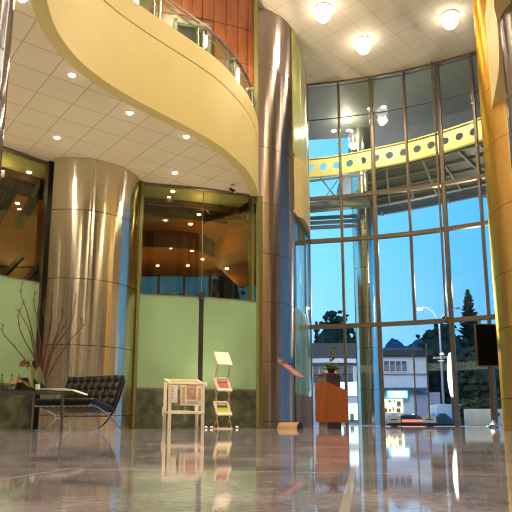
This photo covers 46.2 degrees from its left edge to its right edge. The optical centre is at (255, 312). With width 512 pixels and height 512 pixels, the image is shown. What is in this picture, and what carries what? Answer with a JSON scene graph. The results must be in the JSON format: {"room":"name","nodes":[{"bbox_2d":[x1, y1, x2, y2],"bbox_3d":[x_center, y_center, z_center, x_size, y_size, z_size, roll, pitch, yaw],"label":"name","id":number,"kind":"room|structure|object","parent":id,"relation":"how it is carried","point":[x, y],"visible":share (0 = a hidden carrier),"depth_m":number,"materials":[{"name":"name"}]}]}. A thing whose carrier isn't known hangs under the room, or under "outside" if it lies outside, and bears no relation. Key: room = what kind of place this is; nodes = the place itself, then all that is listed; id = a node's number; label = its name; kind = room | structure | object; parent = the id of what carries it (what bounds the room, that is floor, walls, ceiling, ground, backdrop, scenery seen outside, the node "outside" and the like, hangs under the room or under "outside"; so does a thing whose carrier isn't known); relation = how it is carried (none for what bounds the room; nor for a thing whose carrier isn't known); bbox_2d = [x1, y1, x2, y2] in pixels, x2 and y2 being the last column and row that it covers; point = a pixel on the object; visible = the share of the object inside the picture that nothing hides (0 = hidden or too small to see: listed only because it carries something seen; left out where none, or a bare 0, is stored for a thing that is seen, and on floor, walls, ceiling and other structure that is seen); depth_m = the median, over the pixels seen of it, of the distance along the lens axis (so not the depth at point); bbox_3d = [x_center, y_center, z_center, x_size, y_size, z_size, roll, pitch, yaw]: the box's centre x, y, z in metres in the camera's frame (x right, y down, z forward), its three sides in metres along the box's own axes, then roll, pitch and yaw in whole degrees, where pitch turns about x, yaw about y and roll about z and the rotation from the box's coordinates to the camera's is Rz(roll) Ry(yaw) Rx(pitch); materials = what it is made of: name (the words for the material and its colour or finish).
{"room":"lobby","nodes":[
{"label":"lobby","id":0,"kind":"room"},
{"bbox_2d":[0,267,38,281],"bbox_3d":[-7.200,-0.211,14.874,4.200,1.900,0.120,1,-10,-8],"label":"wall","id":1,"kind":"structure","parent":0,"point":[21,273],"depth_m":15.14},
{"bbox_2d":[0,254,24,275],"bbox_3d":[-6.050,-0.980,14.556,0.790,0.879,0.120,0,-10,0],"label":"trim","id":2,"kind":"structure","parent":1,"relation":"attached to","point":[19,258],"depth_m":14.54,"materials":[{"name":"black"}]},
{"bbox_2d":[23,261,39,279],"bbox_3d":[-5.450,-0.962,14.654,0.790,0.879,0.120,0,-10,0],"label":"trim","id":3,"kind":"structure","parent":1,"relation":"attached to","point":[35,269],"depth_m":14.61,"materials":[{"name":"black wood"}]},
{"bbox_2d":[0,212,42,267],"bbox_3d":[-7.200,-1.882,15.074,4.200,1.400,0.120,1,-10,-8],"label":"wall","id":4,"kind":"structure","parent":0,"point":[26,242],"depth_m":15.18,"materials":[{"name":"brown wood"}]},
{"bbox_2d":[139,0,149,10],"bbox_3d":[-5.911,-6.319,11.777,8.307,4.320,0.671,8,-13,-36],"label":"wall","id":5,"kind":"structure","parent":0,"point":[145,4],"depth_m":14.22,"materials":[{"name":"yellow paint"}]},
{"bbox_2d":[0,0,302,269],"bbox_3d":[-4.904,-3.216,12.724,13.192,0.430,17.300,0,-10,0],"label":"ceiling","id":6,"kind":"structure","parent":0,"point":[44,102],"depth_m":11.46,"materials":[{"name":"tile"}]},
{"bbox_2d":[68,72,75,76],"bbox_3d":[-2.820,-3.635,9.192,0.120,0.040,0.118,0,-10,0],"label":"recessed light","id":7,"kind":"object","parent":6,"relation":"in","point":[71,74],"visible":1,"depth_m":9.16,"materials":[{"name":"white paint"}]},
{"bbox_2d":[229,184,236,192],"bbox_3d":[-0.503,-2.772,13.435,0.210,0.234,0.088,-9,-14,42],"label":"security camera","id":8,"kind":"object","parent":6,"relation":"hanging from","point":[230,189],"visible":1,"depth_m":13.41,"materials":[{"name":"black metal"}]},
{"bbox_2d":[143,230,214,257],"bbox_3d":[-2.800,-2.039,16.792,3.739,0.480,0.690,5,-11,-24],"label":"wall","id":9,"kind":"structure","parent":0,"point":[151,238],"depth_m":16.75,"materials":[{"name":"brown paint"}]},
{"bbox_2d":[142,270,226,275],"bbox_3d":[-5.600,1.111,20.733,12.000,5.480,0.150,0,-10,0],"label":"wall","id":10,"kind":"structure","parent":0,"point":[144,272],"depth_m":21.11,"materials":[{"name":"brown paint"}]},
{"bbox_2d":[141,276,255,340],"bbox_3d":[-5.580,0.264,20.885,11.940,3.200,0.100,0,-10,0],"label":"window","id":11,"kind":"structure","parent":10,"relation":"in","point":[212,286],"depth_m":21.11,"materials":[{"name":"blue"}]},
{"bbox_2d":[150,0,253,99],"bbox_3d":[-1.273,-5.851,14.364,2.600,4.320,0.172,3,-11,-18],"label":"wall","id":12,"kind":"structure","parent":0,"point":[233,20],"depth_m":14.67,"materials":[{"name":"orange wood"}]},
{"bbox_2d":[173,18,210,53],"bbox_3d":[-1.520,-5.342,14.032,0.890,3.200,0.140,3,-11,-14],"label":"door","id":13,"kind":"structure","parent":12,"relation":"in","point":[180,25],"depth_m":14.27,"materials":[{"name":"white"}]},
{"bbox_2d":[215,224,255,286],"bbox_3d":[-0.450,-1.650,18.386,1.500,0.680,4.800,0,-10,0],"label":"wall","id":14,"kind":"structure","parent":0,"point":[232,244],"depth_m":16.98,"materials":[{"name":"orange paint"}]},
{"bbox_2d":[0,174,226,223],"bbox_3d":[-5.488,-2.973,13.592,10.618,0.380,0.807,6,-12,-31],"label":"trim","id":15,"kind":"structure","parent":14,"relation":"attached to","point":[165,215],"depth_m":15.47,"materials":[{"name":"brown paint"}]},
{"bbox_2d":[0,426,511,511],"bbox_3d":[-1.200,1.585,7.234,21.600,0.250,27.200,0,-10,0],"label":"floor","id":16,"kind":"structure","parent":0,"point":[314,468],"depth_m":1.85,"materials":[{"name":"stone"}]},
{"bbox_2d":[0,0,14,178],"bbox_3d":[-3.360,-1.434,6.356,1.200,5.380,1.200,0,-10,0],"label":"steel column","id":17,"kind":"structure","parent":16,"relation":"on","point":[6,6],"depth_m":6.60,"materials":[{"name":"grey"}]},
{"bbox_2d":[0,385,32,428],"bbox_3d":[-6.571,1.479,9.602,6.166,0.800,0.556,8,-13,-36],"label":"baseboard","id":18,"kind":"structure","parent":16,"relation":"on","point":[15,410],"depth_m":11.14,"materials":[{"name":"green stone"}]},
{"bbox_2d":[0,146,53,428],"bbox_3d":[-6.521,-0.785,9.975,6.203,5.370,0.476,8,-13,-36],"label":"partition wall","id":19,"kind":"structure","parent":18,"relation":"on","point":[10,287],"depth_m":11.51,"materials":[{"name":"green glass"}]},
{"bbox_2d":[0,389,64,431],"bbox_3d":[-3.500,1.417,8.636,1.300,0.580,0.780,0,-10,0],"label":"coffee table","id":20,"kind":"object","parent":16,"relation":"on","point":[33,392],"visible":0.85,"depth_m":8.58,"materials":[{"name":"black wood"}]},
{"bbox_2d":[9,374,13,388],"bbox_3d":[-3.545,1.013,8.709,0.071,0.240,0.070,0,-10,0],"label":"bottle","id":21,"kind":"object","parent":20,"relation":"on","point":[11,383],"visible":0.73,"depth_m":8.68,"materials":[{"name":"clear glass"}]},
{"bbox_2d":[16,372,21,388],"bbox_3d":[-3.430,0.992,8.692,0.071,0.275,0.070,0,-10,0],"label":"bottle","id":22,"kind":"object","parent":20,"relation":"on","point":[18,381],"visible":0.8,"depth_m":8.66,"materials":[{"name":"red glass"}]},
{"bbox_2d":[18,378,34,388],"bbox_3d":[-3.420,1.076,8.961,0.260,0.206,0.090,1,-10,-6],"label":"holder","id":23,"kind":"object","parent":20,"relation":"on","point":[23,386],"visible":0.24,"depth_m":8.96,"materials":[{"name":"black"}]},
{"bbox_2d":[0,282,84,388],"bbox_3d":[-3.222,0.329,8.917,1.270,1.660,0.258,0,-10,0],"label":"branches","id":24,"kind":"object","parent":20,"relation":"on","point":[36,374],"visible":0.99,"depth_m":8.89,"materials":[{"name":"brown plant"}]},
{"bbox_2d":[44,388,87,394],"bbox_3d":[-2.740,1.138,8.615,0.600,0.087,0.380,0,-10,0],"label":"magazine","id":25,"kind":"object","parent":20,"relation":"on","point":[56,389],"visible":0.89,"depth_m":8.49,"materials":[{"name":"paper"}]},
{"bbox_2d":[34,375,125,430],"bbox_3d":[-2.884,1.477,9.884,1.120,0.926,0.927,-4,-11,22],"label":"seat","id":26,"kind":"object","parent":16,"relation":"on","point":[103,391],"visible":0.93,"depth_m":9.92,"materials":[{"name":"black leather"}]},
{"bbox_2d":[34,398,113,412],"bbox_3d":[-2.940,1.504,9.739,1.120,0.223,0.601,-4,-11,22],"label":"seat cushion","id":27,"kind":"object","parent":26,"relation":"on","point":[71,405],"depth_m":9.57,"materials":[{"name":"black leather"}]},
{"bbox_2d":[61,375,124,408],"bbox_3d":[-2.790,1.343,10.145,1.120,0.570,0.341,-4,-11,22],"label":"cushion","id":28,"kind":"object","parent":26,"relation":"on","point":[107,389],"depth_m":10.08,"materials":[{"name":"black leather"}]},
{"bbox_2d":[38,157,140,428],"bbox_3d":[-3.143,-0.400,12.083,1.978,5.380,0.532,9,-13,-40],"label":"steel column","id":29,"kind":"structure","parent":16,"relation":"on","point":[94,241],"depth_m":11.88,"materials":[{"name":"silver metal"}]},
{"bbox_2d":[162,379,206,428],"bbox_3d":[-1.406,1.755,11.609,0.815,0.970,0.531,4,-11,-20],"label":"rack","id":30,"kind":"object","parent":16,"relation":"on","point":[169,412],"visible":0.94,"depth_m":11.51,"materials":[{"name":"beige paint"}]},
{"bbox_2d":[168,383,178,402],"bbox_3d":[-1.557,1.514,11.311,0.200,0.358,0.026,4,-11,-20],"label":"newspaper","id":31,"kind":"object","parent":30,"relation":"hanging from","point":[173,387],"visible":1,"depth_m":11.31,"materials":[{"name":"paper"}]},
{"bbox_2d":[168,411,204,413],"bbox_3d":[-1.394,1.927,11.575,0.700,0.055,0.495,4,-11,-20],"label":"shelf","id":32,"kind":"object","parent":30,"relation":"attached to","point":[169,412],"depth_m":11.34,"materials":[{"name":"beige paint"}]},
{"bbox_2d":[179,384,202,405],"bbox_3d":[-1.236,1.560,11.422,0.470,0.408,0.026,4,-11,-20],"label":"newspaper","id":33,"kind":"object","parent":30,"relation":"hanging from","point":[190,394],"visible":1,"depth_m":11.41,"materials":[{"name":"paper"}]},
{"bbox_2d":[187,387,195,399],"bbox_3d":[-1.228,1.537,11.419,0.185,0.226,0.003,4,-11,-20],"label":"picture","id":34,"kind":"object","parent":33,"relation":"attached to","point":[192,397],"depth_m":11.41},
{"bbox_2d":[212,352,232,428],"bbox_3d":[-0.660,1.532,11.918,0.316,1.530,0.290,5,-12,-28],"label":"stand","id":35,"kind":"object","parent":16,"relation":"on","point":[216,360],"visible":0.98,"depth_m":11.87,"materials":[{"name":"beige paint"}]},
{"bbox_2d":[215,402,229,412],"bbox_3d":[-0.655,1.879,11.845,0.250,0.221,0.180,5,-12,-28],"label":"brochure","id":36,"kind":"object","parent":35,"relation":"on","point":[223,407],"visible":1,"depth_m":11.85,"materials":[{"name":"paper"}]},
{"bbox_2d":[217,403,227,407],"bbox_3d":[-0.671,1.833,11.883,0.210,0.099,0.080,5,-12,-28],"label":"picture","id":37,"kind":"object","parent":36,"relation":"attached to","point":[220,405],"depth_m":11.88,"materials":[{"name":"grey"}]},
{"bbox_2d":[218,408,228,411],"bbox_3d":[-0.635,1.913,11.802,0.210,0.092,0.075,5,-12,-28],"label":"picture","id":38,"kind":"object","parent":36,"relation":"attached to","point":[219,409],"depth_m":11.80,"materials":[{"name":"yellow paper"}]},
{"bbox_2d":[213,377,231,391],"bbox_3d":[-0.657,1.423,11.931,0.316,0.290,0.253,5,-12,-28],"label":"tray","id":39,"kind":"object","parent":35,"relation":"on","point":[216,386],"depth_m":11.88,"materials":[{"name":"beige paint"}]},
{"bbox_2d":[213,401,231,415],"bbox_3d":[-0.657,1.885,11.847,0.316,0.290,0.253,5,-12,-28],"label":"tray","id":40,"kind":"object","parent":35,"relation":"on","point":[216,408],"depth_m":11.77,"materials":[{"name":"beige paint"}]},
{"bbox_2d":[215,353,230,362],"bbox_3d":[-0.655,0.915,12.019,0.280,0.221,0.180,5,-12,-28],"label":"brochure","id":41,"kind":"object","parent":35,"relation":"on","point":[221,357],"visible":1,"depth_m":12.02,"materials":[{"name":"beige paper"}]},
{"bbox_2d":[216,378,229,388],"bbox_3d":[-0.655,1.417,11.928,0.250,0.221,0.180,5,-12,-28],"label":"brochure","id":42,"kind":"object","parent":35,"relation":"on","point":[222,383],"visible":1,"depth_m":11.92,"materials":[{"name":"paper"}]},
{"bbox_2d":[218,379,227,383],"bbox_3d":[-0.671,1.371,11.967,0.210,0.099,0.080,5,-12,-28],"label":"picture","id":43,"kind":"object","parent":42,"relation":"attached to","point":[220,381],"depth_m":11.97},
{"bbox_2d":[219,384,228,387],"bbox_3d":[-0.635,1.451,11.885,0.210,0.092,0.075,5,-12,-28],"label":"picture","id":44,"kind":"object","parent":42,"relation":"attached to","point":[220,385],"depth_m":11.88},
{"bbox_2d":[214,352,232,365],"bbox_3d":[-0.657,0.921,12.021,0.316,0.290,0.253,5,-12,-28],"label":"tray","id":45,"kind":"object","parent":35,"relation":"on","point":[226,364],"depth_m":11.95,"materials":[{"name":"beige paper"}]},
{"bbox_2d":[258,7,296,427],"bbox_3d":[0.692,-2.477,15.327,0.506,10.620,2.114,-5,-11,25],"label":"steel column","id":46,"kind":"structure","parent":16,"relation":"on","point":[275,142],"depth_m":14.78,"materials":[{"name":"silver metal"}]},
{"bbox_2d":[277,358,303,428],"bbox_3d":[0.726,1.688,12.660,0.487,1.475,0.320,-6,-12,31],"label":"sign stand","id":47,"kind":"object","parent":16,"relation":"on","point":[294,425],"visible":0.98,"depth_m":12.59,"materials":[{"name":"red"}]},
{"bbox_2d":[278,358,287,362],"bbox_3d":[0.570,1.024,12.879,0.110,0.090,0.240,-6,-12,31],"label":"tray","id":48,"kind":"object","parent":47,"relation":"on","point":[280,360],"depth_m":12.83,"materials":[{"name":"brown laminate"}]},
{"bbox_2d":[295,394,311,426],"bbox_3d":[1.237,2.602,15.819,0.304,0.800,2.904,-2,-10,12],"label":"baseboard","id":49,"kind":"structure","parent":16,"relation":"on","point":[303,402],"depth_m":15.20,"materials":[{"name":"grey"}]},
{"bbox_2d":[314,373,347,428],"bbox_3d":[1.560,1.835,12.472,0.540,1.120,0.480,5,-11,-27],"label":"lectern","id":50,"kind":"object","parent":16,"relation":"on","point":[331,406],"visible":1,"depth_m":12.29,"materials":[{"name":"brown laminate"}]},
{"bbox_2d":[322,345,339,372],"bbox_3d":[1.582,0.980,12.607,0.400,0.610,0.388,0,-10,0],"label":"potted plant","id":51,"kind":"object","parent":50,"relation":"on","point":[331,369],"visible":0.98,"depth_m":12.60,"materials":[{"name":"green plant"}]},
{"bbox_2d":[474,323,499,426],"bbox_3d":[5.716,1.526,14.733,0.640,2.530,0.340,2,-10,-10],"label":"display stand","id":52,"kind":"object","parent":16,"relation":"on","point":[486,350],"visible":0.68,"depth_m":14.78,"materials":[{"name":"black plastic"},{"name":"chrome"}]},
{"bbox_2d":[473,0,511,430],"bbox_3d":[5.360,-3.376,10.344,2.760,10.620,2.760,0,-10,0],"label":"steel column","id":53,"kind":"structure","parent":16,"relation":"on","point":[494,121],"depth_m":9.87,"materials":[{"name":"gold metal"}]},
{"bbox_2d":[500,0,511,167],"bbox_3d":[3.690,-1.265,7.291,1.000,5.380,1.000,0,-10,0],"label":"steel column","id":54,"kind":"structure","parent":16,"relation":"on","point":[506,17],"depth_m":7.61,"materials":[{"name":"grey"}]},
{"bbox_2d":[259,196,262,427],"bbox_3d":[0.100,0.546,17.379,0.120,5.600,6.900,0,-10,0],"label":"wall","id":55,"kind":"structure","parent":0,"point":[260,197],"depth_m":13.97,"materials":[{"name":"green paint"}]},
{"bbox_2d":[132,181,258,427],"bbox_3d":[-1.229,-0.170,13.383,2.873,5.370,0.522,3,-11,-18],"label":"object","id":56,"kind":"structure","parent":55,"relation":"in","point":[170,326],"depth_m":13.09,"materials":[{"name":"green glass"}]},
{"bbox_2d":[135,389,255,427],"bbox_3d":[-1.224,2.074,12.896,2.758,0.800,0.278,3,-11,-18],"label":"baseboard","id":57,"kind":"structure","parent":55,"relation":"attached to","point":[149,403],"depth_m":12.73,"materials":[{"name":"green stone"}]},
{"bbox_2d":[31,0,510,203],"bbox_3d":[0.529,-5.259,5.063,13.904,1.750,14.292,-9,-13,40],"label":"balcony","id":58,"kind":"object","parent":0,"point":[119,46],"depth_m":10.24,"materials":[{"name":"beige paint"}]},
{"bbox_2d":[152,0,254,106],"bbox_3d":[-1.340,-5.308,11.382,0.635,0.630,6.773,-5,-11,27],"label":"balcony railing","id":59,"kind":"object","parent":58,"relation":"on","point":[202,27],"visible":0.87,"depth_m":11.69,"materials":[{"name":"silver metal"}]},
{"bbox_2d":[294,156,309,244],"bbox_3d":[1.296,-3.076,16.849,0.414,1.620,2.796,-2,-10,13],"label":"wall","id":60,"kind":"structure","parent":0,"point":[301,176],"depth_m":15.87,"materials":[{"name":"beige paint"}]},
{"bbox_2d":[291,27,310,396],"bbox_3d":[1.296,-2.626,16.751,0.225,9.820,2.908,-2,-10,12],"label":"window","id":61,"kind":"structure","parent":60,"relation":"in","point":[299,80],"depth_m":16.25,"materials":[{"name":"paint"}]},
{"bbox_2d":[307,51,498,426],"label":"window","id":62,"kind":"structure","parent":60,"relation":"in","point":[446,228],"depth_m":17.29,"materials":[{"name":"brown metal"}]},
{"bbox_2d":[386,318,480,425],"bbox_3d":[4.831,1.648,16.403,2.667,2.844,0.214,-5,-11,25],"label":"door","id":63,"kind":"structure","parent":62,"relation":"attached to","point":[415,408],"depth_m":16.38,"materials":[{"name":"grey metal"}]},
{"bbox_2d":[433,352,450,360],"bbox_3d":[5.091,1.201,16.443,0.459,0.258,0.004,-5,-11,25],"label":"decal","id":64,"kind":"object","parent":62,"relation":"attached to","point":[441,353],"visible":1,"depth_m":16.45,"materials":[{"name":"white"}]},
{"bbox_2d":[258,0,475,83],"bbox_3d":[-1.200,-9.395,7.457,21.600,0.200,23.740,0,-10,0],"label":"ceiling","id":65,"kind":"structure","parent":0,"point":[404,34],"depth_m":16.53,"materials":[{"name":"tile"}]},
{"bbox_2d":[315,2,331,22],"bbox_3d":[1.730,-7.665,15.437,0.440,0.370,0.440,0,-10,0],"label":"ceiling lamp","id":66,"kind":"object","parent":65,"relation":"attached to","point":[323,9],"visible":1,"depth_m":15.31,"materials":[{"name":"white glass"}]},
{"bbox_2d":[355,36,370,54],"bbox_3d":[3.000,-7.423,16.776,0.440,0.370,0.440,0,-10,0],"label":"ceiling lamp","id":67,"kind":"object","parent":65,"relation":"attached to","point":[363,42],"visible":1,"depth_m":16.65,"materials":[{"name":"white glass"}]},
{"bbox_2d":[441,9,458,29],"bbox_3d":[5.080,-7.617,15.703,0.440,0.370,0.440,0,-10,0],"label":"ceiling lamp","id":68,"kind":"object","parent":65,"relation":"attached to","point":[449,17],"visible":1,"depth_m":15.58,"materials":[{"name":"white glass"}]},
{"bbox_3d":[-5.110,-3.345,12.879,9.498,0.100,6.380,0,-10,0],"label":"ceiling","id":69,"kind":"structure","parent":0,"visible":0},
{"bbox_2d":[1,167,241,214],"bbox_3d":[-5.031,-3.106,12.627,10.508,0.460,0.805,6,-12,-31],"label":"trim","id":70,"kind":"structure","parent":69,"relation":"attached to","point":[14,174],"depth_m":14.39,"materials":[{"name":"olive green paint"}]},
{"bbox_2d":[0,183,5,201],"bbox_3d":[-5.975,-2.354,13.559,0.140,0.828,1.366,9,-14,-41],"label":"trim","id":71,"kind":"structure","parent":70,"relation":"hanging from","point":[2,186],"depth_m":13.17,"materials":[{"name":"black"}]},
{"bbox_2d":[0,178,21,223],"bbox_3d":[-5.525,-2.407,13.264,0.140,0.828,1.366,9,-14,-41],"label":"trim","id":72,"kind":"structure","parent":70,"relation":"hanging from","point":[15,185],"depth_m":13.06,"materials":[{"name":"black"}]},
{"bbox_2d":[15,179,44,229],"bbox_3d":[-5.025,-2.389,13.362,0.140,0.828,1.366,9,-14,-41],"label":"trim","id":73,"kind":"structure","parent":70,"relation":"hanging from","point":[38,190],"depth_m":13.27,"materials":[{"name":"black"}]},
{"bbox_3d":[-1.329,-5.820,14.537,2.568,4.320,1.076,0,-10,0],"label":"wall","id":74,"kind":"structure","parent":0,"visible":0},
{"bbox_2d":[254,0,257,119],"bbox_3d":[0.000,-5.658,15.095,0.100,4.440,0.900,0,-10,0],"label":"trim","id":75,"kind":"structure","parent":74,"relation":"attached to","point":[255,1],"depth_m":14.76,"materials":[{"name":"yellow paint"}]},
{"label":"outside","id":76,"kind":"structure","parent":0,"visible":0},
{"bbox_2d":[384,338,426,347],"bbox_3d":[90.000,33.020,306.509,300.000,48.209,45.000,0,-10,0],"label":"hills","id":77,"kind":"structure","parent":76,"point":[393,343],"depth_m":303.40,"materials":[{"name":"blue"}]},
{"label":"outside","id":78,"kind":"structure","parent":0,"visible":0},
{"bbox_3d":[30.000,14.406,73.612,500.000,0.100,150.000,0,-10,0],"label":"ground","id":79,"kind":"structure","parent":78,"visible":0},
{"bbox_2d":[313,321,319,342],"bbox_3d":[5.509,5.806,54.879,1.798,10.171,1.697,8,-13,-39],"label":"tree","id":80,"kind":"object","parent":79,"relation":"on","point":[317,340],"visible":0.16,"depth_m":55.36,"materials":[{"name":"green plant"}]},
{"bbox_2d":[313,310,355,342],"bbox_3d":[8.318,5.888,62.136,5.321,12.600,5.482,0,-10,0],"label":"tree","id":81,"kind":"object","parent":79,"relation":"on","point":[327,335],"visible":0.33,"depth_m":61.47,"materials":[{"name":"green plant"}]},
{"bbox_2d":[312,343,357,424],"bbox_3d":[4.900,5.845,44.482,5.000,6.400,7.175,0,-10,0],"label":"house","id":82,"kind":"structure","parent":79,"relation":"on","point":[321,354],"depth_m":41.74,"materials":[{"name":"white"}]},
{"bbox_2d":[385,414,427,424],"bbox_3d":[7.300,5.421,27.947,3.400,1.360,1.770,0,-10,0],"label":"car","id":83,"kind":"object","parent":79,"relation":"on","point":[405,418],"visible":0.17,"depth_m":27.21,"materials":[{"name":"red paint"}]},
{"bbox_2d":[402,420,422,421],"bbox_3d":[7.100,4.893,27.163,1.000,0.120,0.040,0,-10,0],"label":"tail light","id":84,"kind":"object","parent":83,"relation":"attached to","point":[402,420],"depth_m":27.14,"materials":[{"name":"red plastic"}]},
{"bbox_2d":[383,348,440,419],"bbox_3d":[11.050,6.410,48.457,5.800,6.700,7.550,0,-10,0],"label":"house","id":85,"kind":"structure","parent":79,"relation":"on","point":[399,393],"depth_m":45.59,"materials":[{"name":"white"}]},
{"bbox_2d":[438,323,444,403],"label":"street lamp","id":86,"kind":"object","parent":79,"relation":"on","point":[441,366],"depth_m":38.41,"materials":[{"name":"grey metal"}]},
{"bbox_2d":[431,413,452,423],"bbox_3d":[9.900,6.002,31.419,3.000,1.450,1.730,0,-10,0],"label":"car","id":87,"kind":"object","parent":79,"relation":"on","point":[441,418],"visible":0.12,"depth_m":30.66,"materials":[{"name":"blue metal"}]},
{"bbox_2d":[416,316,471,403],"bbox_3d":[16.870,5.540,54.354,6.033,10.524,6.059,0,-10,0],"label":"tree","id":88,"kind":"object","parent":79,"relation":"on","point":[434,370],"visible":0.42,"depth_m":52.99,"materials":[{"name":"green plant"}]},
{"bbox_2d":[430,404,460,417],"bbox_3d":[11.600,6.353,34.912,2.600,2.000,1.730,0,-10,0],"label":"van","id":89,"kind":"object","parent":79,"relation":"on","point":[438,408],"visible":0.07,"depth_m":34.23,"materials":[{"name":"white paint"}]},
{"bbox_2d":[447,353,453,418],"bbox_3d":[10.360,4.430,31.718,0.340,4.650,0.160,0,-10,0],"label":"flag","id":90,"kind":"object","parent":79,"relation":"on","point":[449,367],"visible":0.59,"depth_m":31.81,"materials":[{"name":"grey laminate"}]},
{"bbox_2d":[456,289,478,394],"bbox_3d":[20.987,4.509,58.178,5.284,13.895,5.588,-1,-10,7],"label":"tree","id":91,"kind":"object","parent":79,"relation":"on","point":[467,331],"visible":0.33,"depth_m":58.57,"materials":[{"name":"green plant"}]},
{"bbox_2d":[456,337,500,400],"bbox_3d":[17.813,5.335,45.157,5.671,7.665,5.555,-7,-12,34],"label":"tree","id":92,"kind":"object","parent":79,"relation":"on","point":[475,380],"visible":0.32,"depth_m":44.09,"materials":[{"name":"green plant"}]},
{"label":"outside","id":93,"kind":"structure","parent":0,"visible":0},
{"bbox_2d":[314,425,502,426],"bbox_3d":[7.000,4.082,19.180,18.000,0.880,10.800,0,-10,0],"label":"pavement","id":94,"kind":"structure","parent":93,"point":[314,425],"depth_m":19.18,"materials":[{"name":"grey concrete"}]},
{"bbox_2d":[349,127,380,425],"bbox_3d":[3.840,-1.428,21.191,0.780,10.640,0.780,0,-10,0],"label":"column","id":95,"kind":"structure","parent":94,"relation":"on","point":[368,394],"depth_m":20.68,"materials":[{"name":"silver metal"}]},
{"bbox_2d":[310,214,357,229],"bbox_3d":[2.425,-3.195,21.256,2.298,0.570,0.248,-1,-10,7],"label":"louvres","id":96,"kind":"object","parent":95,"relation":"attached to","point":[324,218],"visible":0.64,"depth_m":21.19,"materials":[{"name":"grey metal"}]},
{"bbox_2d":[308,55,486,197],"bbox_3d":[8.400,-6.935,21.982,15.200,0.480,14.200,0,-10,0],"label":"roof canopy","id":97,"kind":"object","parent":95,"relation":"on","point":[455,80],"visible":0.19,"depth_m":20.29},
{"bbox_2d":[366,141,486,215],"bbox_3d":[6.495,-4.445,19.623,7.765,0.920,2.715,-8,-13,37],"label":"entrance canopy","id":98,"kind":"object","parent":95,"relation":"attached to","point":[461,162],"visible":0.64,"depth_m":20.30,"materials":[{"name":"grey metal"}]},
{"bbox_2d":[309,117,482,178],"bbox_3d":[4.485,-5.241,19.324,7.312,0.690,0.798,-6,-12,31],"label":"beam","id":99,"kind":"structure","parent":98,"relation":"attached to","point":[465,129],"depth_m":19.61,"materials":[{"name":"yellow metal"}]},
{"bbox_2d":[309,173,369,212],"bbox_3d":[2.565,-4.142,20.712,2.596,1.011,0.930,-3,-11,15],"label":"lattice","id":100,"kind":"object","parent":99,"relation":"hanging from","point":[360,202],"visible":0.64,"depth_m":20.67,"materials":[{"name":"grey metal"}]},
{"bbox_2d":[387,414,400,426],"bbox_3d":[4.340,3.383,18.910,0.420,0.400,0.140,0,-10,0],"label":"sign","id":101,"kind":"object","parent":94,"relation":"on","point":[393,418],"visible":0.87,"depth_m":18.89,"materials":[{"name":"white plastic"}]},
{"bbox_2d":[422,414,435,426],"bbox_3d":[5.400,3.348,18.713,0.420,0.400,0.140,0,-10,0],"label":"sign","id":102,"kind":"object","parent":94,"relation":"on","point":[425,418],"visible":0.81,"depth_m":18.69,"materials":[{"name":"white"}]},
{"bbox_2d":[453,417,464,425],"bbox_3d":[8.800,4.051,22.386,2.600,0.320,0.900,0,-10,0],"label":"planter bed","id":103,"kind":"object","parent":94,"relation":"on","point":[461,418],"visible":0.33,"depth_m":21.96,"materials":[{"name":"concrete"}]},
{"bbox_2d":[459,398,501,416],"bbox_3d":[8.908,3.553,22.420,2.616,0.776,0.829,0,-10,0],"label":"hedge","id":104,"kind":"object","parent":103,"relation":"on","point":[476,403],"visible":0.41,"depth_m":22.20,"materials":[{"name":"green plant"}]},
{"bbox_2d":[464,409,502,425],"bbox_3d":[8.600,3.779,21.666,2.050,0.600,0.415,0,-10,0],"label":"wall","id":105,"kind":"structure","parent":94,"relation":"on","point":[472,417],"depth_m":21.48,"materials":[{"name":"concrete"}]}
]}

